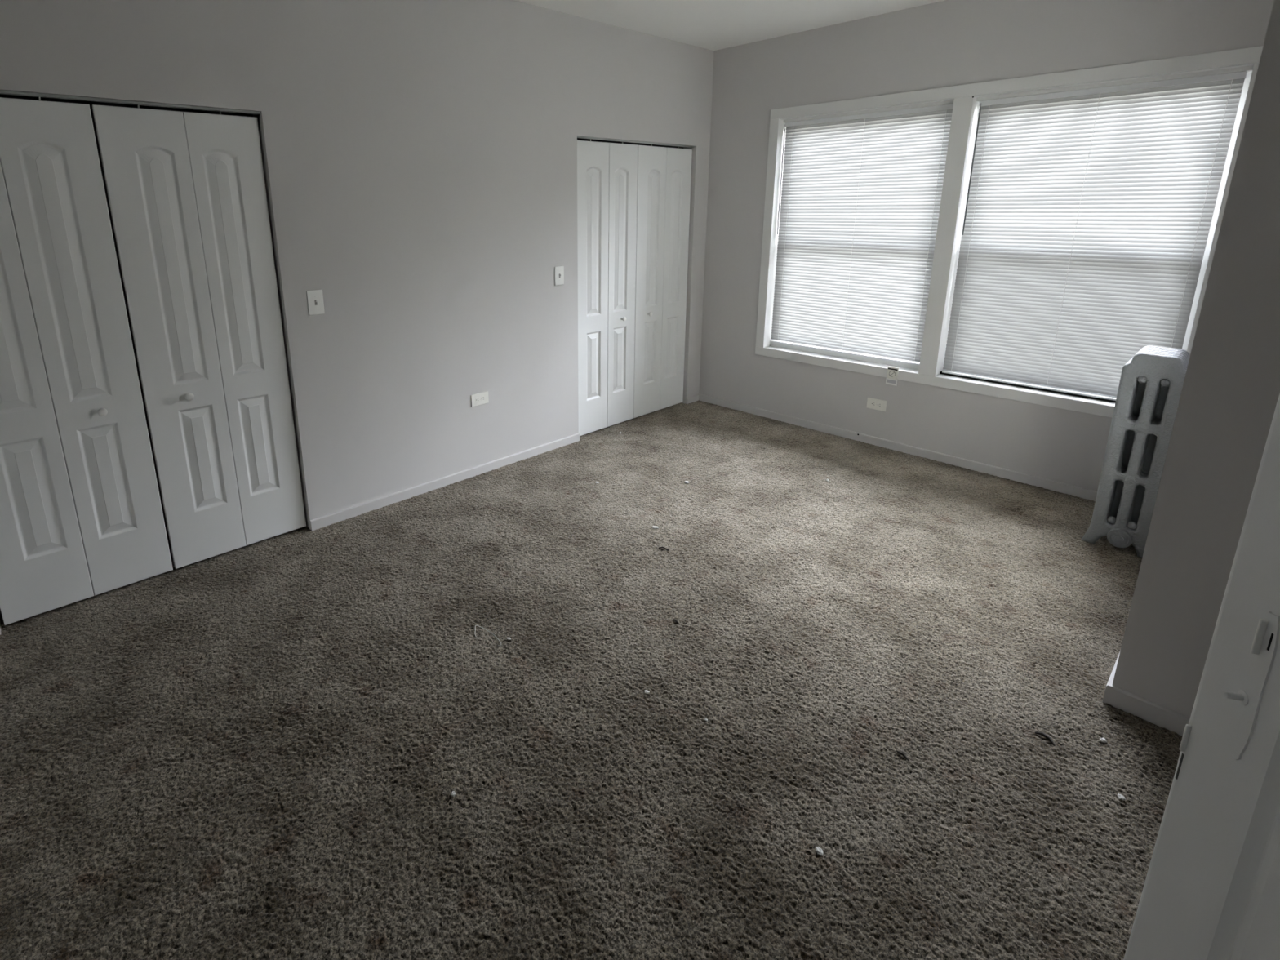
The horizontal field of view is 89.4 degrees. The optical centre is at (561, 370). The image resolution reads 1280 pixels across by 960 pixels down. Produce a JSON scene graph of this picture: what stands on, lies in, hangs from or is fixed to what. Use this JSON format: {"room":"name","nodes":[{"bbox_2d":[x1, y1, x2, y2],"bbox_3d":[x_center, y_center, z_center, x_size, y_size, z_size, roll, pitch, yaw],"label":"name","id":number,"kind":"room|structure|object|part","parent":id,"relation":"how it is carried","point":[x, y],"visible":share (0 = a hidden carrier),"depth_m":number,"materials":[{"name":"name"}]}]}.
{"room":"empty bedroom","nodes":[
{"label":"empty bedroom","id":0,"kind":"room"},
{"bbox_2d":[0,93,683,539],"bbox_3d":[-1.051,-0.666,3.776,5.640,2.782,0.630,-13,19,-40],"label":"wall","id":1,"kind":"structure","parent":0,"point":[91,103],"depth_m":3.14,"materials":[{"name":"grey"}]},
{"bbox_2d":[0,0,714,635],"bbox_3d":[-0.800,-0.600,3.506,5.640,2.782,0.120,-13,19,-40],"label":"wall","id":2,"kind":"structure","parent":0,"point":[420,157],"depth_m":3.41,"materials":[{"name":"grey paint"}]},
{"bbox_2d":[0,89,260,115],"bbox_3d":[-1.791,-1.031,2.443,1.221,0.010,0.038,-13,19,-40],"label":"door track","id":3,"kind":"object","parent":2,"relation":"attached to","point":[2,91],"visible":1,"depth_m":2.50,"materials":[{"name":"grey metal"}]},
{"bbox_2d":[0,97,173,625],"bbox_3d":[-2.002,-0.008,2.491,0.590,2.010,0.061,-13,19,-40],"label":"door","id":4,"kind":"structure","parent":3,"relation":"hanging from","point":[50,162],"depth_m":2.54,"materials":[{"name":"white paint"}]},
{"bbox_3d":[-1.881,0.171,2.629,0.034,0.034,0.034,-13,19,-40],"label":"knob","id":5,"kind":"part","parent":4,"relation":"part of","materials":[{"name":"white plastic"}]},
{"bbox_2d":[91,104,306,568],"bbox_3d":[-1.553,-0.113,2.882,0.600,2.010,0.061,-13,19,-40],"label":"door","id":6,"kind":"structure","parent":3,"relation":"hanging from","point":[186,191],"depth_m":2.85,"materials":[{"name":"white paint"}]},
{"bbox_3d":[-1.643,0.116,2.835,0.034,0.034,0.034,-13,19,-40],"label":"knob","id":7,"kind":"part","parent":6,"relation":"part of","materials":[{"name":"white plastic"}]},
{"bbox_2d":[306,289,324,315],"bbox_3d":[-1.189,-0.328,3.114,0.077,0.119,0.020,-13,19,-40],"label":"light switch","id":8,"kind":"object","parent":2,"relation":"attached to","point":[314,298],"visible":1,"depth_m":3.12,"materials":[{"name":"white plastic"}]},
{"bbox_2d":[471,391,488,406],"bbox_3d":[-0.493,0.175,3.892,0.126,0.074,0.007,-13,19,-40],"label":"wall outlet","id":9,"kind":"object","parent":2,"relation":"attached to","point":[480,398],"visible":1,"depth_m":3.89,"materials":[{"name":"white plastic"}]},
{"bbox_2d":[310,394,698,531],"bbox_3d":[-0.058,0.516,4.373,3.310,0.056,0.013,-13,19,-40],"label":"baseboard","id":10,"kind":"structure","parent":2,"relation":"attached to","point":[341,515],"depth_m":3.78,"materials":[{"name":"grey paint"}]},
{"bbox_2d":[554,266,564,285],"bbox_3d":[-0.006,-0.609,4.142,0.077,0.119,0.020,-13,19,-40],"label":"light switch","id":11,"kind":"object","parent":2,"relation":"attached to","point":[558,271],"visible":1,"depth_m":4.14,"materials":[{"name":"white plastic"}]},
{"bbox_2d":[577,135,694,147],"bbox_3d":[0.541,-1.587,4.468,1.237,0.008,0.038,-13,19,-40],"label":"door track","id":12,"kind":"object","parent":2,"relation":"attached to","point":[580,137],"visible":0.83,"depth_m":4.41,"materials":[{"name":"grey metal"}]},
{"bbox_2d":[577,138,637,435],"bbox_3d":[0.323,-0.554,4.513,0.612,2.028,0.061,-13,19,-40],"label":"door","id":13,"kind":"structure","parent":12,"relation":"hanging from","point":[607,172],"depth_m":4.50,"materials":[{"name":"white paint"}]},
{"bbox_2d":[633,144,692,417],"bbox_3d":[0.780,-0.661,4.911,0.614,2.028,0.061,-13,19,-40],"label":"door","id":14,"kind":"structure","parent":12,"relation":"hanging from","point":[664,173],"depth_m":4.89,"materials":[{"name":"white paint"}]},
{"bbox_2d":[0,400,1182,959],"bbox_3d":[0.644,1.078,2.295,5.640,0.033,5.650,-13,19,-40],"label":"floor","id":15,"kind":"structure","parent":0,"point":[260,750],"depth_m":2.04,"materials":[{"name":"carpet"}]},
{"bbox_2d":[474,625,501,645],"bbox_3d":[-0.288,1.027,2.471,0.062,0.008,0.166,-13,19,-40],"label":"thread","id":16,"kind":"object","parent":15,"relation":"on","point":[475,625],"visible":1,"depth_m":2.50,"materials":[{"name":"grey fabric"}]},
{"bbox_2d":[815,846,823,855],"bbox_3d":[0.658,1.226,1.637,0.019,0.009,0.023,-1,14,1],"label":"paper scrap","id":17,"kind":"object","parent":15,"relation":"on","point":[820,851],"visible":1,"depth_m":1.63,"materials":[{"name":"grey paper"}]},
{"bbox_2d":[897,751,909,760],"bbox_3d":[1.024,1.151,1.917,0.009,0.008,0.040,-8,16,-26],"label":"twig","id":18,"kind":"object","parent":15,"relation":"on","point":[899,752],"visible":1,"depth_m":1.92,"materials":[{"name":"grey wood"}]},
{"bbox_2d":[1035,731,1055,746],"bbox_3d":[1.492,1.130,1.973,0.017,0.010,0.058,-7,16,-24],"label":"twig","id":19,"kind":"object","parent":15,"relation":"on","point":[1042,734],"visible":1,"depth_m":1.97,"materials":[{"name":"grey wood"}]},
{"bbox_2d":[1099,737,1106,742],"bbox_3d":[1.658,1.132,1.961,0.019,0.010,0.018,6,16,24],"label":"paper scrap","id":20,"kind":"object","parent":15,"relation":"on","point":[1102,740],"visible":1,"depth_m":1.96,"materials":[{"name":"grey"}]},
{"bbox_2d":[1117,793,1125,800],"bbox_3d":[1.550,1.181,1.775,0.017,0.008,0.021,5,16,23],"label":"paper scrap","id":21,"kind":"object","parent":15,"relation":"on","point":[1120,796],"visible":1,"depth_m":1.77,"materials":[{"name":"grey paper"}]},
{"bbox_2d":[1081,345,1189,557],"bbox_3d":[2.696,0.376,2.986,0.258,0.948,0.256,-13,19,-40],"label":"radiator","id":22,"kind":"object","parent":15,"relation":"on","point":[1151,383],"visible":0.92,"depth_m":2.92,"materials":[{"name":"white metal"}]},
{"bbox_2d":[514,0,944,50],"bbox_3d":[0.612,-1.621,1.609,5.640,0.100,5.650,-13,19,-40],"label":"ceiling","id":23,"kind":"structure","parent":0,"point":[710,24],"depth_m":3.87,"materials":[{"name":"white paint"}]},
{"bbox_2d":[698,0,1274,491],"bbox_3d":[2.245,-0.794,4.130,0.240,2.782,2.985,-13,19,-40],"label":"wall","id":24,"kind":"structure","parent":0,"point":[945,43],"depth_m":4.01,"materials":[{"name":"grey paint"}]},
{"bbox_2d":[866,397,886,411],"bbox_3d":[2.135,0.232,4.341,0.007,0.074,0.126,-13,19,-40],"label":"wall outlet","id":25,"kind":"object","parent":24,"relation":"attached to","point":[873,403],"visible":1,"depth_m":4.34,"materials":[{"name":"white plastic"}]},
{"bbox_2d":[871,401,875,406],"bbox_3d":[2.120,0.229,4.354,0.003,0.034,0.029,-13,19,-40],"label":"receptacle","id":26,"kind":"object","parent":25,"relation":"attached to","point":[873,403],"depth_m":4.35,"materials":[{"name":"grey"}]},
{"bbox_2d":[876,402,881,407],"bbox_3d":[2.146,0.236,4.325,0.003,0.034,0.029,-13,19,-40],"label":"receptacle","id":27,"kind":"object","parent":25,"relation":"attached to","point":[878,404],"depth_m":4.32,"materials":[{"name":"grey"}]},
{"bbox_2d":[697,393,1097,501],"bbox_3d":[2.165,0.491,4.369,0.015,0.056,2.985,-13,19,-40],"label":"baseboard","id":28,"kind":"structure","parent":24,"relation":"attached to","point":[1058,486],"depth_m":4.18,"materials":[{"name":"grey paint"}]},
{"bbox_2d":[755,45,1262,417],"bbox_3d":[2.382,-0.785,3.934,0.213,1.770,2.434,-13,19,-40],"label":"window","id":29,"kind":"structure","parent":24,"relation":"in","point":[1245,88],"depth_m":3.79,"materials":[{"name":"white plastic"}]},
{"bbox_3d":[1.517,-0.974,4.724,0.012,1.642,0.068,-13,19,-40],"label":"casing","id":30,"kind":"part","parent":29,"relation":"part of","materials":[{"name":"white paint"}]},
{"bbox_2d":[770,339,919,369],"bbox_3d":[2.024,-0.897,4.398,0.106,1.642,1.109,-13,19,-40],"label":"window sill","id":31,"kind":"structure","parent":29,"relation":"attached to","point":[773,344],"depth_m":4.53,"materials":[{"name":"white plastic"}]},
{"bbox_2d":[770,104,953,364],"bbox_3d":[1.967,-0.890,4.348,0.040,1.582,1.090,-13,19,-40],"label":"window blind","id":32,"kind":"object","parent":29,"relation":"attached to","point":[861,194],"visible":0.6,"depth_m":4.30,"materials":[{"name":"white plastic"}]},
{"bbox_3d":[1.651,-0.968,4.698,0.028,1.556,0.002,-13,19,-40],"label":"ladder cord","id":33,"kind":"part","parent":32,"relation":"part of","materials":[{"name":"white fabric"}]},
{"bbox_3d":[1.980,-0.130,4.545,0.025,0.011,1.088,-13,19,-40],"label":"rail","id":34,"kind":"part","parent":32,"relation":"part of","materials":[{"name":"white plastic"}]},
{"bbox_3d":[1.982,-0.881,4.341,0.028,1.556,0.002,-13,19,-40],"label":"ladder cord","id":35,"kind":"part","parent":32,"relation":"part of","materials":[{"name":"white fabric"}]},
{"bbox_3d":[2.301,-0.797,3.997,0.028,1.556,0.002,-13,19,-40],"label":"ladder cord","id":36,"kind":"part","parent":32,"relation":"part of","materials":[{"name":"white fabric"}]},
{"bbox_2d":[885,365,898,386],"bbox_3d":[2.178,0.038,4.217,0.012,0.124,0.072,-13,19,-40],"label":"sensor box","id":37,"kind":"object","parent":29,"relation":"attached to","point":[892,371],"visible":1,"depth_m":4.21,"materials":[{"name":"white plastic"}]},
{"bbox_3d":[2.318,0.060,4.080,0.012,0.061,2.434,-13,19,-40],"label":"casing","id":38,"kind":"part","parent":29,"relation":"part of","materials":[{"name":"white paint"}]},
{"bbox_3d":[2.389,0.019,4.136,0.200,0.013,2.298,-13,19,-40],"label":"window stool","id":39,"kind":"part","parent":29,"relation":"part of","materials":[{"name":"white paint"}]},
{"bbox_3d":[2.312,-0.764,3.866,0.012,1.642,0.100,-13,19,-40],"label":"mullion casing","id":40,"kind":"part","parent":29,"relation":"part of","materials":[{"name":"white paint"}]},
{"bbox_3d":[2.299,-1.593,3.659,0.012,0.065,2.434,-13,19,-40],"label":"head casing","id":41,"kind":"part","parent":29,"relation":"part of","materials":[{"name":"white paint"}]},
{"bbox_2d":[942,71,1247,400],"bbox_3d":[2.765,-0.670,3.490,0.040,1.604,1.062,-13,19,-40],"label":"window blind","id":42,"kind":"object","parent":29,"relation":"attached to","point":[1089,213],"visible":0.94,"depth_m":3.44,"materials":[{"name":"white fabric"}]},
{"bbox_3d":[2.450,-0.747,3.840,0.028,1.579,0.002,-13,19,-40],"label":"ladder cord","id":43,"kind":"part","parent":42,"relation":"part of","materials":[{"name":"white fabric"}]},
{"bbox_3d":[2.778,0.102,3.689,0.025,0.011,1.060,-13,19,-40],"label":"rail","id":44,"kind":"part","parent":42,"relation":"part of","materials":[{"name":"white plastic"}]},
{"bbox_3d":[2.779,-0.660,3.484,0.028,1.579,0.002,-13,19,-40],"label":"ladder cord","id":45,"kind":"part","parent":42,"relation":"part of","materials":[{"name":"white fabric"}]},
{"bbox_3d":[3.097,-0.577,3.141,0.028,1.579,0.002,-13,19,-40],"label":"ladder cord","id":46,"kind":"part","parent":42,"relation":"part of","materials":[{"name":"white fabric"}]},
{"bbox_3d":[3.100,-0.558,3.016,0.012,1.642,0.068,-13,19,-40],"label":"casing","id":47,"kind":"part","parent":29,"relation":"part of","materials":[{"name":"white paint"}]},
{"bbox_2d":[1112,0,1279,716],"bbox_3d":[3.203,-0.205,1.768,2.075,2.782,1.915,-13,19,-40],"label":"wall","id":48,"kind":"structure","parent":0,"point":[1230,393],"depth_m":1.81,"materials":[{"name":"grey paint"}]},
{"bbox_2d":[1102,649,1190,736],"bbox_3d":[2.684,0.960,2.480,1.848,0.066,0.628,-13,19,-40],"label":"baseboard","id":49,"kind":"structure","parent":48,"relation":"attached to","point":[1155,713],"depth_m":2.04,"materials":[{"name":"grey paint"}]},
{"bbox_3d":[0.918,0.233,0.149,3.565,2.782,0.120,-13,19,-40],"label":"wall","id":50,"kind":"structure","parent":0,"visible":0},
{"bbox_2d":[1123,393,1279,959],"bbox_3d":[0.745,0.468,0.495,0.056,2.020,0.766,3,15,16],"label":"door","id":51,"kind":"structure","parent":50,"relation":"in","point":[1211,891],"depth_m":0.78,"materials":[{"name":"white paint"}]},
{"bbox_3d":[0.839,0.495,0.862,0.006,0.042,0.004,3,15,16],"label":"edge plate","id":52,"kind":"part","parent":51,"relation":"part of","materials":[{"name":"white metal"}]},
{"bbox_3d":[0.818,0.375,0.756,0.004,0.198,0.029,3,15,16],"label":"lock plate","id":53,"kind":"part","parent":51,"relation":"part of","materials":[{"name":"white metal"}]},
{"bbox_3d":[0.816,0.311,0.748,0.010,0.046,0.004,4,15,16],"label":"lock lever","id":54,"kind":"part","parent":51,"relation":"part of","materials":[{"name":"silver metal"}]}
]}

